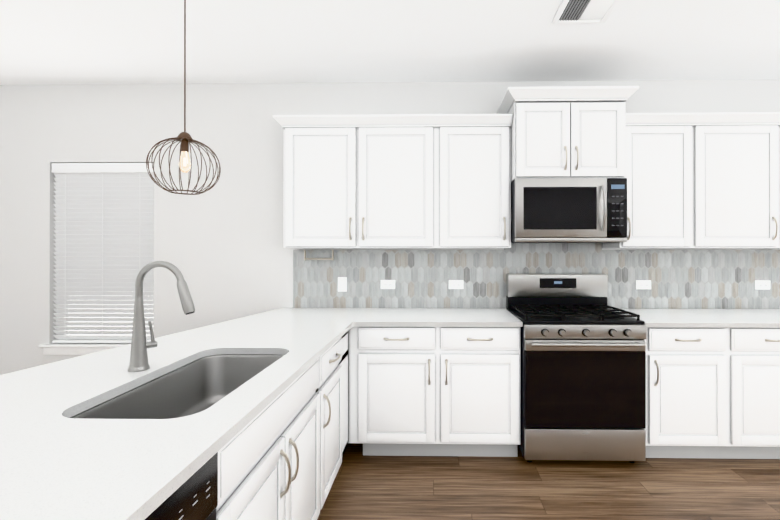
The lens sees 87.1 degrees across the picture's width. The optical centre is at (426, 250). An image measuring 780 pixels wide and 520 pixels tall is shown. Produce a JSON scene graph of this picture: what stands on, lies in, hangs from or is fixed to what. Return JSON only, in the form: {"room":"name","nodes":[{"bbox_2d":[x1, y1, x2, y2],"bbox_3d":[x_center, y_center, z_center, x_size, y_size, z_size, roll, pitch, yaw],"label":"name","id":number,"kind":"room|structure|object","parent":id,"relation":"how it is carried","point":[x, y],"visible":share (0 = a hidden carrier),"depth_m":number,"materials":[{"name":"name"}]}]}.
{"room":"kitchen","nodes":[
{"label":"kitchen","id":0,"kind":"room"},
{"bbox_2d":[0,80,779,374],"bbox_3d":[0.008,0.011,3.316,9.200,2.720,0.175,0,0,1],"label":"wall","id":1,"kind":"structure","parent":0,"point":[219,245],"depth_m":3.30,"materials":[{"name":"white paint"}]},
{"bbox_2d":[51,163,153,342],"bbox_3d":[-2.634,0.018,3.374,0.849,1.469,0.120,0,0,1],"label":"window blinds","id":2,"kind":"object","parent":1,"relation":"attached to","point":[104,234],"visible":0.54,"depth_m":3.34,"materials":[{"name":"white plastic"}]},
{"bbox_2d":[281,118,436,247],"bbox_3d":[-0.483,-0.485,3.107,1.115,0.928,0.327,0,0,1],"label":"upper cabinet","id":3,"kind":"object","parent":1,"relation":"attached to","point":[401,181],"depth_m":2.94,"materials":[{"name":"paint"}]},
{"bbox_2d":[304,250,333,259],"bbox_3d":[-0.849,0.033,3.218,0.240,0.084,0.044,0,0,1],"label":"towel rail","id":4,"kind":"object","parent":3,"relation":"attached to","point":[305,258],"visible":0.96,"depth_m":3.21,"materials":[{"name":"silver metal"}]},
{"bbox_2d":[437,114,512,247],"bbox_3d":[0.344,-0.485,3.093,0.538,0.928,0.327,0,0,1],"label":"upper cabinet","id":5,"kind":"object","parent":1,"relation":"attached to","point":[474,150],"depth_m":2.93,"materials":[{"name":"paint"}]},
{"bbox_2d":[293,243,779,308],"bbox_3d":[1.595,0.198,3.230,5.325,0.516,0.010,0,0,1],"label":"tile backsplash","id":6,"kind":"structure","parent":1,"relation":"attached to","point":[702,279],"depth_m":3.24,"materials":[{"name":"grey tile"}]},
{"bbox_2d":[338,277,346,291],"bbox_3d":[-0.673,0.268,3.259,0.072,0.115,0.009,0,0,1],"label":"electrical outlet plate","id":7,"kind":"object","parent":6,"relation":"attached to","point":[342,284],"visible":1,"depth_m":3.26,"materials":[{"name":"white plastic"}]},
{"bbox_2d":[381,280,394,288],"bbox_3d":[-0.308,0.268,3.253,0.118,0.072,0.008,0,0,1],"label":"electrical outlet plate","id":8,"kind":"object","parent":6,"relation":"attached to","point":[387,284],"visible":1,"depth_m":3.25,"materials":[{"name":"white plastic"}]},
{"bbox_2d":[449,280,462,288],"bbox_3d":[0.234,0.268,3.243,0.118,0.072,0.008,0,0,1],"label":"electrical outlet plate","id":9,"kind":"object","parent":6,"relation":"attached to","point":[455,284],"visible":1,"depth_m":3.24,"materials":[{"name":"white plastic"}]},
{"bbox_2d":[636,280,650,288],"bbox_3d":[1.711,0.268,3.218,0.118,0.072,0.008,0,0,1],"label":"electrical outlet plate","id":10,"kind":"object","parent":6,"relation":"attached to","point":[643,284],"visible":1,"depth_m":3.22,"materials":[{"name":"white plastic"}]},
{"bbox_2d":[755,280,769,289],"bbox_3d":[2.637,0.268,3.202,0.118,0.072,0.008,0,0,1],"label":"electrical outlet plate","id":11,"kind":"object","parent":6,"relation":"attached to","point":[762,284],"visible":1,"depth_m":3.20,"materials":[{"name":"white plastic"}]},
{"bbox_2d":[497,86,638,181],"bbox_3d":[0.998,-0.807,3.004,0.880,0.612,0.484,0,0,1],"label":"upper cabinet","id":12,"kind":"object","parent":1,"relation":"attached to","point":[569,132],"visible":0.96,"depth_m":2.82,"materials":[{"name":"paint"}]},
{"bbox_2d":[511,178,626,242],"bbox_3d":[1.000,-0.281,3.000,0.766,0.438,0.490,0,0,1],"label":"over-the-range microwave","id":13,"kind":"object","parent":12,"relation":"attached to","point":[568,210],"visible":0.98,"depth_m":2.81,"materials":[{"name":"grey metal"}]},
{"bbox_2d":[602,116,705,247],"bbox_3d":[1.681,-0.485,3.070,0.587,0.928,0.327,0,0,1],"label":"upper cabinet","id":14,"kind":"object","parent":1,"relation":"attached to","point":[703,180],"depth_m":2.91,"materials":[{"name":"paint"}]},
{"bbox_2d":[706,116,779,247],"bbox_3d":[2.511,-0.485,3.056,1.357,0.928,0.327,0,0,1],"label":"upper cabinet","id":15,"kind":"object","parent":1,"relation":"attached to","point":[743,152],"depth_m":2.90,"materials":[{"name":"paint"}]},
{"bbox_2d":[0,0,779,84],"bbox_3d":[-0.048,-1.395,0.016,9.480,0.080,6.780,0,0,1],"label":"ceiling","id":16,"kind":"structure","parent":0,"point":[71,42],"depth_m":2.65,"materials":[{"name":"white paint"}]},
{"bbox_2d":[146,0,220,194],"bbox_3d":[-1.019,-0.798,1.722,0.271,1.106,0.268,0,0,1],"label":"pendant lamp","id":17,"kind":"object","parent":16,"relation":"hanging from","point":[184,138],"visible":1,"depth_m":1.72,"materials":[{"name":"brown metal"}]},
{"bbox_2d":[552,0,620,23],"bbox_3d":[0.890,-1.345,2.230,0.310,0.012,0.360,0,0,1],"label":"ceiling vent","id":18,"kind":"object","parent":16,"relation":"in","point":[584,11],"visible":0.98,"depth_m":2.29,"materials":[{"name":"white plastic"}]},
{"bbox_2d":[317,443,779,519],"bbox_3d":[-0.048,1.395,0.011,9.480,0.060,6.780,0,0,1],"label":"floor","id":19,"kind":"structure","parent":0,"point":[366,487],"depth_m":2.34,"materials":[{"name":"brown wood"}]},
{"bbox_2d":[145,452,217,519],"bbox_3d":[-0.799,0.926,0.709,0.566,0.880,0.604,0,0,1],"label":"dishwasher","id":20,"kind":"object","parent":19,"relation":"on","point":[194,496],"visible":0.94,"depth_m":0.91,"materials":[{"name":"black"}]},
{"bbox_2d":[216,432,239,519],"bbox_3d":[-0.823,0.925,0.721,0.606,0.884,0.710,0,0,1],"label":"base cabinet","id":21,"kind":"object","parent":19,"relation":"on","point":[228,507],"depth_m":1.07,"materials":[{"name":"paint"}]},
{"bbox_2d":[240,350,327,519],"bbox_3d":[-0.809,0.926,1.510,0.606,0.884,0.988,0,0,1],"label":"base cabinet","id":22,"kind":"object","parent":19,"relation":"on","point":[280,456],"depth_m":1.51,"materials":[{"name":"paint"}]},
{"bbox_2d":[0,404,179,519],"bbox_3d":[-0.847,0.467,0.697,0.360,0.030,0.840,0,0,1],"label":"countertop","id":23,"kind":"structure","parent":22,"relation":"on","point":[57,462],"depth_m":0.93,"materials":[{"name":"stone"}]},
{"bbox_2d":[328,335,343,493],"bbox_3d":[-0.799,0.927,2.132,0.606,0.884,0.524,0,0,1],"label":"base cabinet","id":24,"kind":"object","parent":19,"relation":"on","point":[336,351],"depth_m":2.23,"materials":[{"name":"paint"}]},
{"bbox_2d":[344,330,348,452],"bbox_3d":[-0.792,0.928,2.500,0.606,0.884,0.326,0,0,1],"label":"base cabinet","id":25,"kind":"object","parent":19,"relation":"on","point":[346,336],"depth_m":2.60,"materials":[{"name":"paint"}]},
{"bbox_2d":[0,308,363,519],"bbox_3d":[-1.024,0.469,1.779,1.110,0.030,2.998,0,0,1],"label":"countertop","id":26,"kind":"structure","parent":25,"relation":"on","point":[136,483],"depth_m":1.31,"materials":[{"name":"stone"}]},
{"bbox_2d":[128,261,194,371],"bbox_3d":[-1.005,0.245,1.567,0.260,0.415,0.086,0,0,1],"label":"faucet","id":27,"kind":"object","parent":26,"relation":"on","point":[140,345],"visible":1,"depth_m":1.54,"materials":[{"name":"silver brushed steel"}]},
{"bbox_2d":[70,354,283,418],"bbox_3d":[-0.825,0.593,1.506,0.465,0.215,0.870,0,0,1],"label":"undermount sink","id":28,"kind":"object","parent":26,"relation":"in","point":[199,385],"visible":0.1,"depth_m":1.72,"materials":[{"name":"silver metal"}]},
{"bbox_2d":[272,308,343,319],"bbox_3d":[-0.809,0.471,2.946,0.360,0.030,0.658,0,0,1],"label":"countertop","id":29,"kind":"structure","parent":25,"relation":"on","point":[297,313],"depth_m":2.93,"materials":[{"name":"stone"}]},
{"bbox_2d":[352,308,522,326],"bbox_3d":[0.085,0.471,2.915,1.067,0.030,0.688,0,0,1],"label":"countertop","id":30,"kind":"structure","parent":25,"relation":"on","point":[371,317],"depth_m":2.79,"materials":[{"name":"stone"}]},
{"bbox_2d":[349,327,368,455],"bbox_3d":[-0.739,0.929,2.958,0.718,0.884,0.629,0,0,1],"label":"base cabinet","id":31,"kind":"object","parent":19,"relation":"on","point":[358,336],"depth_m":2.65,"materials":[{"name":"paint"}]},
{"bbox_2d":[369,327,520,456],"bbox_3d":[0.089,0.929,2.944,1.050,0.884,0.629,0,0,1],"label":"base cabinet","id":32,"kind":"object","parent":19,"relation":"on","point":[434,391],"depth_m":2.63,"materials":[{"name":"paint"}]},
{"bbox_2d":[506,274,646,462],"bbox_3d":[1.003,0.775,2.860,0.761,1.190,0.709,0,0,1],"label":"gas range","id":33,"kind":"object","parent":19,"relation":"on","point":[583,373],"visible":1,"depth_m":2.57,"materials":[{"name":"grey metal"}]},
{"bbox_2d":[644,327,731,458],"bbox_3d":[1.665,0.929,2.917,0.539,0.884,0.629,0,0,1],"label":"base cabinet","id":34,"kind":"object","parent":19,"relation":"on","point":[712,392],"depth_m":2.61,"materials":[{"name":"paint"}]},
{"bbox_2d":[732,328,779,458],"bbox_3d":[2.543,0.929,2.902,1.218,0.884,0.629,0,0,1],"label":"base cabinet","id":35,"kind":"object","parent":19,"relation":"on","point":[755,351],"depth_m":2.60,"materials":[{"name":"paint"}]},
{"bbox_2d":[615,309,779,327],"bbox_3d":[2.610,0.471,2.892,2.442,0.030,0.648,0,0,1],"label":"countertop","id":36,"kind":"structure","parent":35,"relation":"on","point":[726,318],"depth_m":2.79,"materials":[{"name":"stone"}]}
]}

